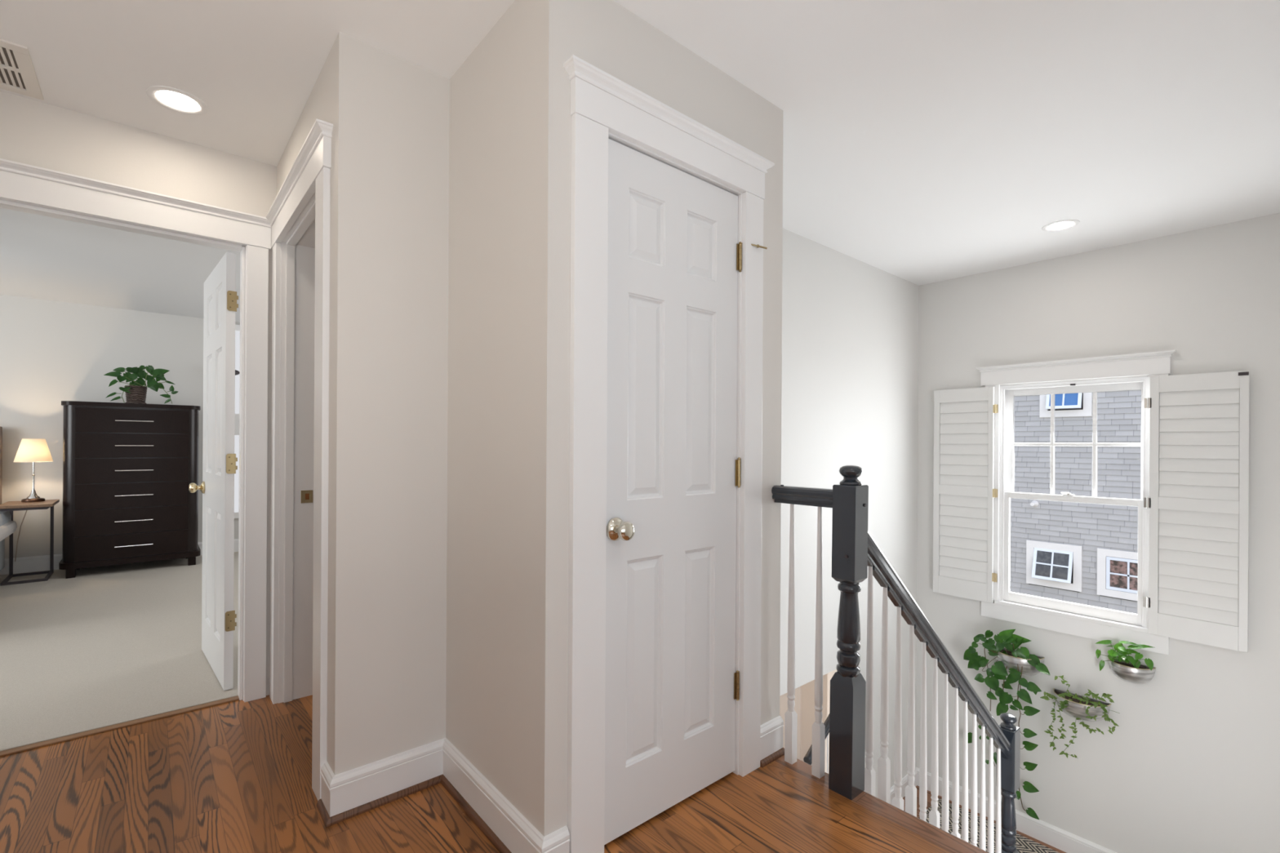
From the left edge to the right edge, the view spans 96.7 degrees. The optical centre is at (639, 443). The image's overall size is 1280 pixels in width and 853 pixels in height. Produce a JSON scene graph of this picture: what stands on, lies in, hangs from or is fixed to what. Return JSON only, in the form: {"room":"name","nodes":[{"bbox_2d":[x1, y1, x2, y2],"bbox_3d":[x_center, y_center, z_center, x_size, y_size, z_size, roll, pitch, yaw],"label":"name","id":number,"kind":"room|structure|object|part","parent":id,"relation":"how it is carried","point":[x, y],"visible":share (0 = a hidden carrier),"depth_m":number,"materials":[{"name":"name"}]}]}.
{"room":"stair landing","nodes":[
{"label":"stair landing","id":0,"kind":"room"},
{"bbox_2d":[0,294,239,558],"bbox_3d":[-5.116,-0.121,5.180,6.200,2.500,0.112,0,0,-41],"label":"wall","id":1,"kind":"structure","parent":0,"point":[51,353],"depth_m":5.06,"materials":[{"name":"grey paint"}]},
{"bbox_2d":[0,538,238,574],"bbox_3d":[-5.081,1.052,5.131,6.200,0.133,0.018,0,0,-41],"label":"baseboard","id":2,"kind":"structure","parent":1,"relation":"attached to","point":[35,563],"depth_m":4.96,"materials":[{"name":"white paint"}]},
{"bbox_2d":[234,324,239,518],"bbox_3d":[-3.949,-0.224,6.085,0.950,2.000,0.038,0,0,-41],"label":"window","id":3,"kind":"structure","parent":1,"relation":"in","point":[237,326],"depth_m":5.89,"materials":[{"name":"white paint"}]},
{"bbox_2d":[235,369,239,375],"bbox_3d":[-3.901,-0.724,6.033,1.150,0.060,0.060,0,0,-41],"label":"curtain rod","id":4,"kind":"object","parent":3,"relation":"attached to","point":[237,372],"visible":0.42,"depth_m":5.82,"materials":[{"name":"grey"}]},
{"bbox_2d":[0,90,276,695],"bbox_3d":[-1.482,-0.060,2.857,3.720,2.420,0.125,0,0,-41],"label":"wall","id":5,"kind":"structure","parent":0,"point":[33,132],"depth_m":2.31,"materials":[{"name":"white paint"}]},
{"bbox_2d":[0,118,333,800],"bbox_3d":[-1.708,0.067,1.959,1.234,2.164,1.193,0,0,-41],"label":"door frame","id":6,"kind":"structure","parent":5,"relation":"attached to","point":[14,186],"depth_m":2.52,"materials":[{"name":"white paint"}]},
{"bbox_3d":[-1.723,0.134,2.555,0.081,2.030,0.020,0,0,-41],"label":"casing leg","id":7,"kind":"part","parent":6,"relation":"part of","materials":[{"name":"white paint"}]},
{"bbox_3d":[-1.634,0.132,2.548,0.020,2.035,0.097,0,0,-41],"label":"casing leg","id":8,"kind":"part","parent":6,"relation":"part of","materials":[{"name":"white paint"}]},
{"bbox_3d":[-1.512,0.242,2.582,0.048,0.057,0.004,0,0,-41],"label":"strike plate","id":9,"kind":"part","parent":6,"relation":"part of","materials":[{"name":"gold metal"}]},
{"bbox_3d":[-1.046,0.135,1.864,0.020,2.035,0.117,0,0,-41],"label":"casing leg","id":10,"kind":"part","parent":6,"relation":"part of","materials":[{"name":"white paint"}]},
{"bbox_2d":[188,252,238,690],"bbox_3d":[-2.158,0.126,2.858,0.102,2.012,0.725,0,0,-45],"label":"door","id":11,"kind":"structure","parent":5,"relation":"in","point":[220,305],"depth_m":2.74,"materials":[{"name":"white paint"}]},
{"bbox_3d":[-2.382,0.238,3.056,0.066,0.068,0.068,0,0,-44],"label":"knob","id":12,"kind":"part","parent":11,"relation":"part of","materials":[{"name":"gold metal"}]},
{"bbox_3d":[-2.140,0.126,2.879,0.035,2.012,0.720,0,0,-44],"label":"panel","id":13,"kind":"part","parent":11,"relation":"part of","materials":[{"name":"white paint"}]},
{"bbox_2d":[276,53,329,213],"bbox_3d":[-1.296,-0.059,2.264,0.120,2.420,1.016,0,0,-41],"label":"wall","id":14,"kind":"structure","parent":0,"point":[317,104],"depth_m":2.09,"materials":[{"name":"white paint"}]},
{"bbox_2d":[326,31,449,775],"bbox_3d":[-0.839,-0.056,1.908,0.348,2.420,0.120,0,0,-41],"label":"wall","id":15,"kind":"structure","parent":0,"point":[389,113],"depth_m":1.84,"materials":[{"name":"white paint"}]},
{"bbox_2d":[0,551,952,852],"bbox_3d":[-1.987,1.272,1.534,6.200,0.270,9.508,0,0,-41],"label":"floor","id":16,"kind":"structure","parent":0,"point":[235,776],"depth_m":1.98,"materials":[{"name":"brown wood"}]},
{"bbox_2d":[0,426,17,570],"bbox_3d":[-5.257,0.488,3.441,1.824,1.260,2.270,0,0,-41],"label":"bed","id":17,"kind":"object","parent":16,"relation":"on","point":[7,526],"visible":0.95,"depth_m":4.57,"materials":[{"name":"grey"}]},
{"bbox_3d":[-6.021,0.439,4.234,1.700,1.170,0.070,0,0,-41],"label":"headboard","id":18,"kind":"part","parent":17,"relation":"part of","materials":[{"name":"brown fabric"}]},
{"bbox_3d":[-5.202,0.868,3.391,1.645,0.320,2.020,0,0,-41],"label":"mattress","id":19,"kind":"part","parent":17,"relation":"part of","materials":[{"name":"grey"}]},
{"bbox_2d":[0,511,11,526],"bbox_3d":[-5.180,0.631,3.362,1.738,0.194,2.050,0,0,-41],"label":"quilt","id":20,"kind":"object","parent":17,"relation":"on","point":[5,516],"depth_m":4.49,"materials":[{"name":"grey fabric"}]},
{"bbox_2d":[0,499,59,586],"bbox_3d":[-5.035,0.804,4.692,0.305,0.631,0.475,0,0,-41],"label":"side table","id":21,"kind":"object","parent":16,"relation":"on","point":[11,506],"visible":0.99,"depth_m":4.74,"materials":[{"name":"brown wood"}]},
{"bbox_2d":[13,439,53,561],"bbox_3d":[-5.127,0.486,4.805,0.245,1.048,0.336,0,0,-41],"label":"table lamp","id":22,"kind":"object","parent":21,"relation":"on","point":[33,451],"visible":1,"depth_m":4.72,"materials":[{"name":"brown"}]},
{"bbox_3d":[-5.224,0.745,4.853,0.209,0.528,0.054,0,0,8],"label":"cord","id":23,"kind":"part","parent":22,"relation":"part of","materials":[{"name":"black plastic"}]},
{"bbox_3d":[-5.084,0.294,4.769,0.084,0.332,0.084,0,0,-41],"label":"stem","id":24,"kind":"part","parent":22,"relation":"part of","materials":[{"name":"silver metal"}]},
{"bbox_3d":[-5.083,0.058,4.769,0.228,0.192,0.228,0,0,-41],"label":"lamp shade","id":25,"kind":"part","parent":22,"relation":"part of","materials":[{"name":"white fabric"}]},
{"bbox_2d":[0,695,239,756],"bbox_3d":[-2.107,1.143,2.302,0.818,0.007,0.040,0,0,-41],"label":"threshold","id":26,"kind":"object","parent":16,"relation":"on","point":[73,736],"visible":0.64,"depth_m":2.29,"materials":[{"name":"brown wood"}]},
{"bbox_2d":[58,400,200,578],"bbox_3d":[-4.575,0.386,5.152,0.934,1.473,0.525,0,0,-41],"label":"dresser","id":27,"kind":"object","parent":16,"relation":"on","point":[129,469],"visible":1,"depth_m":4.95,"materials":[{"name":"brown wood"}]},
{"bbox_3d":[-4.438,0.891,4.990,0.740,0.203,0.036,0,0,-41],"label":"drawer","id":28,"kind":"part","parent":27,"relation":"part of","materials":[{"name":"brown wood"}]},
{"bbox_3d":[-4.431,-0.195,4.990,0.740,0.206,0.036,0,0,-41],"label":"drawer","id":29,"kind":"part","parent":27,"relation":"part of","materials":[{"name":"brown wood"}]},
{"bbox_3d":[-4.433,0.020,4.990,0.740,0.209,0.036,0,0,-41],"label":"drawer","id":30,"kind":"part","parent":27,"relation":"part of","materials":[{"name":"brown wood"}]},
{"bbox_3d":[-4.434,0.235,4.990,0.740,0.208,0.036,0,0,-41],"label":"drawer","id":31,"kind":"part","parent":27,"relation":"part of","materials":[{"name":"brown wood"}]},
{"bbox_3d":[-4.435,0.452,4.990,0.740,0.212,0.036,0,0,-41],"label":"drawer","id":32,"kind":"part","parent":27,"relation":"part of","materials":[{"name":"brown wood"}]},
{"bbox_3d":[-4.437,0.674,4.990,0.740,0.217,0.036,0,0,-41],"label":"drawer","id":33,"kind":"part","parent":27,"relation":"part of","materials":[{"name":"brown wood"}]},
{"bbox_3d":[-4.416,0.891,4.966,0.251,0.010,0.033,0,0,-41],"label":"handle","id":34,"kind":"part","parent":27,"relation":"part of","materials":[{"name":"silver metal"}]},
{"bbox_3d":[-4.415,0.674,4.966,0.251,0.010,0.033,0,0,-41],"label":"handle","id":35,"kind":"part","parent":27,"relation":"part of","materials":[{"name":"silver metal"}]},
{"bbox_3d":[-4.410,-0.195,4.966,0.251,0.010,0.033,0,0,-41],"label":"handle","id":36,"kind":"part","parent":27,"relation":"part of","materials":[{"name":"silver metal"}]},
{"bbox_3d":[-4.411,0.020,4.966,0.251,0.010,0.033,0,0,-41],"label":"handle","id":37,"kind":"part","parent":27,"relation":"part of","materials":[{"name":"silver metal"}]},
{"bbox_3d":[-4.412,0.235,4.966,0.251,0.010,0.033,0,0,-41],"label":"handle","id":38,"kind":"part","parent":27,"relation":"part of","materials":[{"name":"silver metal"}]},
{"bbox_3d":[-4.414,0.453,4.966,0.251,0.010,0.033,0,0,-41],"label":"handle","id":39,"kind":"part","parent":27,"relation":"part of","materials":[{"name":"silver metal"}]},
{"bbox_2d":[103,364,177,404],"bbox_3d":[-4.458,-0.531,5.093,0.507,0.360,0.212,0,0,-41],"label":"potted plant","id":40,"kind":"object","parent":27,"relation":"on","point":[135,393],"visible":0.98,"depth_m":5.07,"materials":[{"name":"green plant"}]},
{"bbox_3d":[-4.502,-0.431,5.082,0.158,0.160,0.158,0,0,-41],"label":"pot","id":41,"kind":"part","parent":40,"relation":"part of","materials":[{"name":"wicker"}]},
{"bbox_2d":[774,755,988,852],"bbox_3d":[0.966,1.295,1.597,0.089,0.260,1.450,0,0,-41],"label":"stair nosing","id":42,"kind":"structure","parent":16,"relation":"attached to","point":[942,838],"depth_m":1.77,"materials":[{"name":"brown wood"}]},
{"bbox_2d":[445,0,526,813],"bbox_3d":[-0.496,-0.054,1.853,0.100,2.420,0.652,0,0,-41],"label":"wall","id":43,"kind":"structure","parent":0,"point":[487,124],"depth_m":1.74,"materials":[{"name":"white paint"}]},
{"bbox_2d":[316,737,569,852],"bbox_3d":[-0.568,1.089,1.749,0.901,0.133,0.346,0,0,21],"label":"baseboard","id":44,"kind":"structure","parent":43,"relation":"attached to","point":[353,793],"depth_m":1.78,"materials":[{"name":"white paint"}]},
{"bbox_3d":[-0.572,1.146,1.739,0.901,0.019,0.325,0,0,21],"label":"shoe moulding","id":45,"kind":"part","parent":44,"relation":"part of","materials":[{"name":"brown wood"}]},
{"bbox_2d":[0,0,1279,322],"bbox_3d":[-1.191,-1.318,2.267,8.340,0.160,9.600,0,0,-41],"label":"ceiling","id":46,"kind":"structure","parent":0,"point":[925,141],"depth_m":2.09,"materials":[{"name":"white paint"}]},
{"bbox_2d":[0,38,43,100],"bbox_3d":[-2.273,-1.271,1.803,0.495,0.007,0.364,0,0,-41],"label":"ceiling vent","id":47,"kind":"object","parent":46,"relation":"in","point":[15,69],"visible":1,"depth_m":1.94,"materials":[{"name":"white metal"}]},
{"bbox_2d":[146,85,208,115],"bbox_3d":[-1.713,-1.269,2.110,0.180,0.005,0.180,0,0,-41],"label":"recessed light","id":48,"kind":"object","parent":46,"relation":"in","point":[167,97],"visible":1,"depth_m":2.10,"materials":[{"name":"white paint"}]},
{"bbox_2d":[1041,219,1079,231],"bbox_3d":[2.407,-1.244,3.256,0.176,0.005,0.176,0,0,-41],"label":"recessed light","id":49,"kind":"object","parent":46,"relation":"in","point":[1060,225],"visible":1,"depth_m":3.25,"materials":[{"name":"white paint"}]},
{"bbox_2d":[521,0,783,836],"bbox_3d":[0.107,-0.050,1.862,1.026,2.420,0.120,0,0,-41],"label":"wall","id":50,"kind":"structure","parent":0,"point":[604,34],"depth_m":1.54,"materials":[{"name":"white paint"}]},
{"bbox_2d":[563,54,774,852],"bbox_3d":[0.095,0.077,1.820,0.866,2.166,0.165,0,0,-41],"label":"door frame","id":51,"kind":"structure","parent":50,"relation":"attached to","point":[595,113],"depth_m":1.58,"materials":[{"name":"white paint"}]},
{"bbox_3d":[-0.142,0.139,1.557,0.111,2.038,0.020,0,0,-41],"label":"casing leg","id":52,"kind":"part","parent":51,"relation":"part of","materials":[{"name":"white paint"}]},
{"bbox_3d":[0.395,0.142,2.018,0.098,2.038,0.020,0,0,-41],"label":"casing leg","id":53,"kind":"part","parent":51,"relation":"part of","materials":[{"name":"white paint"}]},
{"bbox_2d":[604,138,767,844],"bbox_3d":[0.160,0.139,1.823,0.681,2.017,0.101,0,0,-41],"label":"door","id":54,"kind":"structure","parent":50,"relation":"in","point":[672,682],"depth_m":1.78,"materials":[{"name":"white paint"}]},
{"bbox_3d":[-0.045,0.248,1.613,0.055,0.055,0.048,0,0,-41],"label":"knob","id":55,"kind":"part","parent":54,"relation":"part of","materials":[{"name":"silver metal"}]},
{"bbox_2d":[760,715,784,767],"bbox_3d":[0.484,1.095,2.094,0.141,0.133,0.029,0,0,-41],"label":"baseboard","id":56,"kind":"structure","parent":50,"relation":"attached to","point":[771,748],"depth_m":2.09,"materials":[{"name":"white paint"}]},
{"bbox_3d":[0.489,1.152,2.088,0.141,0.019,0.013,0,0,-41],"label":"shoe moulding","id":57,"kind":"part","parent":56,"relation":"part of","materials":[{"name":"brown wood"}]},
{"bbox_2d":[779,228,919,797],"bbox_3d":[1.046,1.455,3.595,2.912,5.420,0.120,0,0,-41],"label":"wall","id":58,"kind":"structure","parent":0,"point":[850,390],"depth_m":3.79,"materials":[{"name":"white paint"}]},
{"bbox_2d":[890,767,1116,852],"bbox_3d":[2.428,2.627,3.308,1.180,0.133,2.127,0,0,-41],"label":"baseboard","id":59,"kind":"structure","parent":58,"relation":"attached to","point":[1064,841],"depth_m":3.86,"materials":[{"name":"white paint"}]},
{"bbox_2d":[902,785,1066,852],"bbox_3d":[2.414,2.783,3.296,1.215,0.180,2.127,0,0,-41],"label":"floor","id":60,"kind":"structure","parent":0,"point":[929,795],"depth_m":4.17,"materials":[{"name":"brown wood"}]},
{"bbox_2d":[771,465,1020,852],"bbox_3d":[1.231,1.381,2.533,1.710,2.610,0.339,0,0,-41],"label":"balustrade","id":61,"kind":"object","parent":60,"relation":"on","point":[854,548],"visible":0.93,"depth_m":2.07,"materials":[{"name":"grey paint"}]},
{"bbox_3d":[0.592,0.189,2.037,0.062,0.064,0.249,0,0,-41],"label":"guard rail","id":62,"kind":"part","parent":61,"relation":"part of","materials":[{"name":"grey paint"}]},
{"bbox_3d":[0.701,0.618,1.912,0.089,1.090,0.088,0,0,-41],"label":"newel post","id":63,"kind":"part","parent":61,"relation":"part of","materials":[{"name":"grey paint"}]},
{"bbox_3d":[1.312,0.938,2.442,1.544,1.362,0.059,0,0,-41],"label":"handrail","id":64,"kind":"part","parent":61,"relation":"part of","materials":[{"name":"grey paint"}]},
{"bbox_3d":[1.922,2.053,2.973,0.083,1.274,0.083,0,0,-41],"label":"newel post","id":65,"kind":"part","parent":61,"relation":"part of","materials":[{"name":"grey paint"}]},
{"bbox_2d":[919,798,1059,852],"bbox_3d":[2.458,2.689,3.248,1.083,0.009,1.858,0,0,-41],"label":"rug","id":66,"kind":"object","parent":60,"relation":"on","point":[1024,845],"visible":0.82,"depth_m":3.88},
{"bbox_3d":[0.958,3.380,2.838,1.584,1.330,0.927,0,0,-41],"label":"staircase","id":67,"kind":"structure","parent":60,"relation":"attached to","visible":0},
{"bbox_2d":[803,714,829,773],"bbox_3d":[1.176,2.244,3.583,0.419,1.344,0.069,0,0,-41],"label":"balustrade","id":68,"kind":"object","parent":67,"relation":"on","point":[807,758],"visible":0.06,"depth_m":3.60,"materials":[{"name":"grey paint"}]},
{"bbox_2d":[800,213,1279,852],"bbox_3d":[2.511,1.464,4.232,0.140,5.420,3.670,0,0,-41],"label":"wall","id":69,"kind":"structure","parent":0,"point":[1191,764],"depth_m":3.49,"materials":[{"name":"white paint"}]},
{"bbox_2d":[933,386,998,603],"bbox_3d":[2.401,0.367,4.205,0.033,1.544,0.436,0,0,-41],"label":"plantation shutter","id":70,"kind":"object","parent":69,"relation":"attached to","point":[964,492],"visible":1,"depth_m":4.20,"materials":[{"name":"white paint"}]},
{"bbox_2d":[963,629,1049,819],"bbox_3d":[2.537,1.896,3.946,0.199,1.275,0.541,0,0,-41],"label":"wall planter","id":71,"kind":"object","parent":69,"relation":"attached to","point":[1019,663],"visible":0.87,"depth_m":3.89,"materials":[{"name":"metal"}]},
{"bbox_2d":[995,645,1044,676],"bbox_3d":[2.587,1.527,3.920,0.148,0.150,0.296,0,0,-41],"label":"bowl","id":72,"kind":"object","parent":71,"relation":"on","point":[1018,665],"depth_m":3.86,"materials":[{"name":"metal"}]},
{"bbox_2d":[976,350,1176,654],"bbox_3d":[2.865,0.352,3.806,0.208,1.804,1.062,0,0,-41],"label":"window","id":73,"kind":"structure","parent":69,"relation":"attached to","point":[1095,623],"depth_m":3.75,"materials":[{"name":"white paint"}]},
{"bbox_3d":[2.825,1.134,3.763,0.058,0.024,0.840,0,0,-41],"label":"sill","id":74,"kind":"part","parent":73,"relation":"part of","materials":[{"name":"white paint"}]},
{"bbox_3d":[2.889,0.369,3.814,0.162,1.550,0.799,0,0,-41],"label":"frame","id":75,"kind":"part","parent":73,"relation":"part of","materials":[{"name":"white paint"}]},
{"bbox_3d":[2.885,-0.002,3.809,0.032,0.781,0.771,0,0,-41],"label":"sash","id":76,"kind":"part","parent":73,"relation":"part of","materials":[{"name":"white paint"}]},
{"bbox_3d":[2.853,0.734,3.785,0.032,0.772,0.771,0,0,-41],"label":"sash","id":77,"kind":"part","parent":73,"relation":"part of","materials":[{"name":"clear glass"}]},
{"bbox_2d":[1040,675,1119,758],"bbox_3d":[2.818,1.760,3.632,0.172,0.554,0.407,0,0,-41],"label":"wall planter","id":78,"kind":"object","parent":69,"relation":"attached to","point":[1076,706],"visible":1,"depth_m":3.62,"materials":[{"name":"metal"}]},
{"bbox_2d":[1053,688,1111,721],"bbox_3d":[2.817,1.711,3.652,0.148,0.135,0.296,0,0,-41],"label":"bowl","id":79,"kind":"object","parent":78,"relation":"on","point":[1076,708],"depth_m":3.61,"materials":[{"name":"metal"}]},
{"bbox_2d":[1094,640,1155,684],"bbox_3d":[2.973,1.335,3.491,0.125,0.263,0.290,0,0,-41],"label":"wall planter","id":80,"kind":"object","parent":69,"relation":"attached to","point":[1133,672],"visible":1,"depth_m":3.45,"materials":[{"name":"metal"}]},
{"bbox_2d":[1108,659,1155,684],"bbox_3d":[2.994,1.410,3.478,0.110,0.114,0.220,0,0,-41],"label":"bowl","id":81,"kind":"object","parent":80,"relation":"on","point":[1137,673],"depth_m":3.45,"materials":[{"name":"metal"}]},
{"bbox_2d":[1142,370,1249,652],"bbox_3d":[3.195,0.372,3.282,0.033,1.544,0.433,0,0,-41],"label":"plantation shutter","id":82,"kind":"object","parent":69,"relation":"attached to","point":[1197,500],"visible":1,"depth_m":3.26,"materials":[{"name":"white paint"}]},
{"bbox_3d":[3.315,-0.382,3.125,0.005,0.018,0.040,0,0,-41],"label":"catch plate","id":83,"kind":"part","parent":82,"relation":"part of","materials":[{"name":"grey metal"}]},
{"label":"outside","id":84,"kind":"structure","parent":0,"visible":0},
{"bbox_3d":[13.201,4.487,11.381,25.100,0.100,40.000,0,0,-41],"label":"ground","id":85,"kind":"structure","parent":84,"visible":0},
{"bbox_2d":[1009,390,1141,613],"bbox_3d":[6.841,0.899,9.848,0.575,7.000,12.000,0,0,-41],"label":"house","id":86,"kind":"structure","parent":85,"relation":"on","point":[1085,553],"depth_m":9.29,"materials":[{"name":"grey"}]},
{"bbox_3d":[6.875,2.029,9.490,0.120,0.406,0.448,0,0,-41],"label":"pane","id":87,"kind":"part","parent":86,"relation":"part of","materials":[{"name":"clear glass"}]},
{"bbox_3d":[6.875,2.029,9.490,0.170,0.500,0.538,0,0,-41],"label":"sash","id":88,"kind":"part","parent":86,"relation":"part of","materials":[{"name":"white wood"}]},
{"bbox_3d":[6.994,-0.830,9.381,0.110,0.428,0.385,0,0,-41],"label":"pane","id":89,"kind":"part","parent":86,"relation":"part of","materials":[{"name":"blue glass"}]},
{"bbox_3d":[6.994,-0.830,9.381,0.157,0.522,0.475,0,0,-41],"label":"sash","id":90,"kind":"part","parent":86,"relation":"part of","materials":[{"name":"white wood"}]},
{"bbox_3d":[7.559,2.046,8.802,0.030,0.511,0.538,0,0,-41],"label":"sash","id":91,"kind":"part","parent":86,"relation":"part of","materials":[{"name":"white wood"}]},
{"bbox_3d":[7.559,2.046,8.802,0.004,0.421,0.448,0,0,-41],"label":"pane","id":92,"kind":"part","parent":86,"relation":"part of","materials":[{"name":"clear glass"}]}
]}

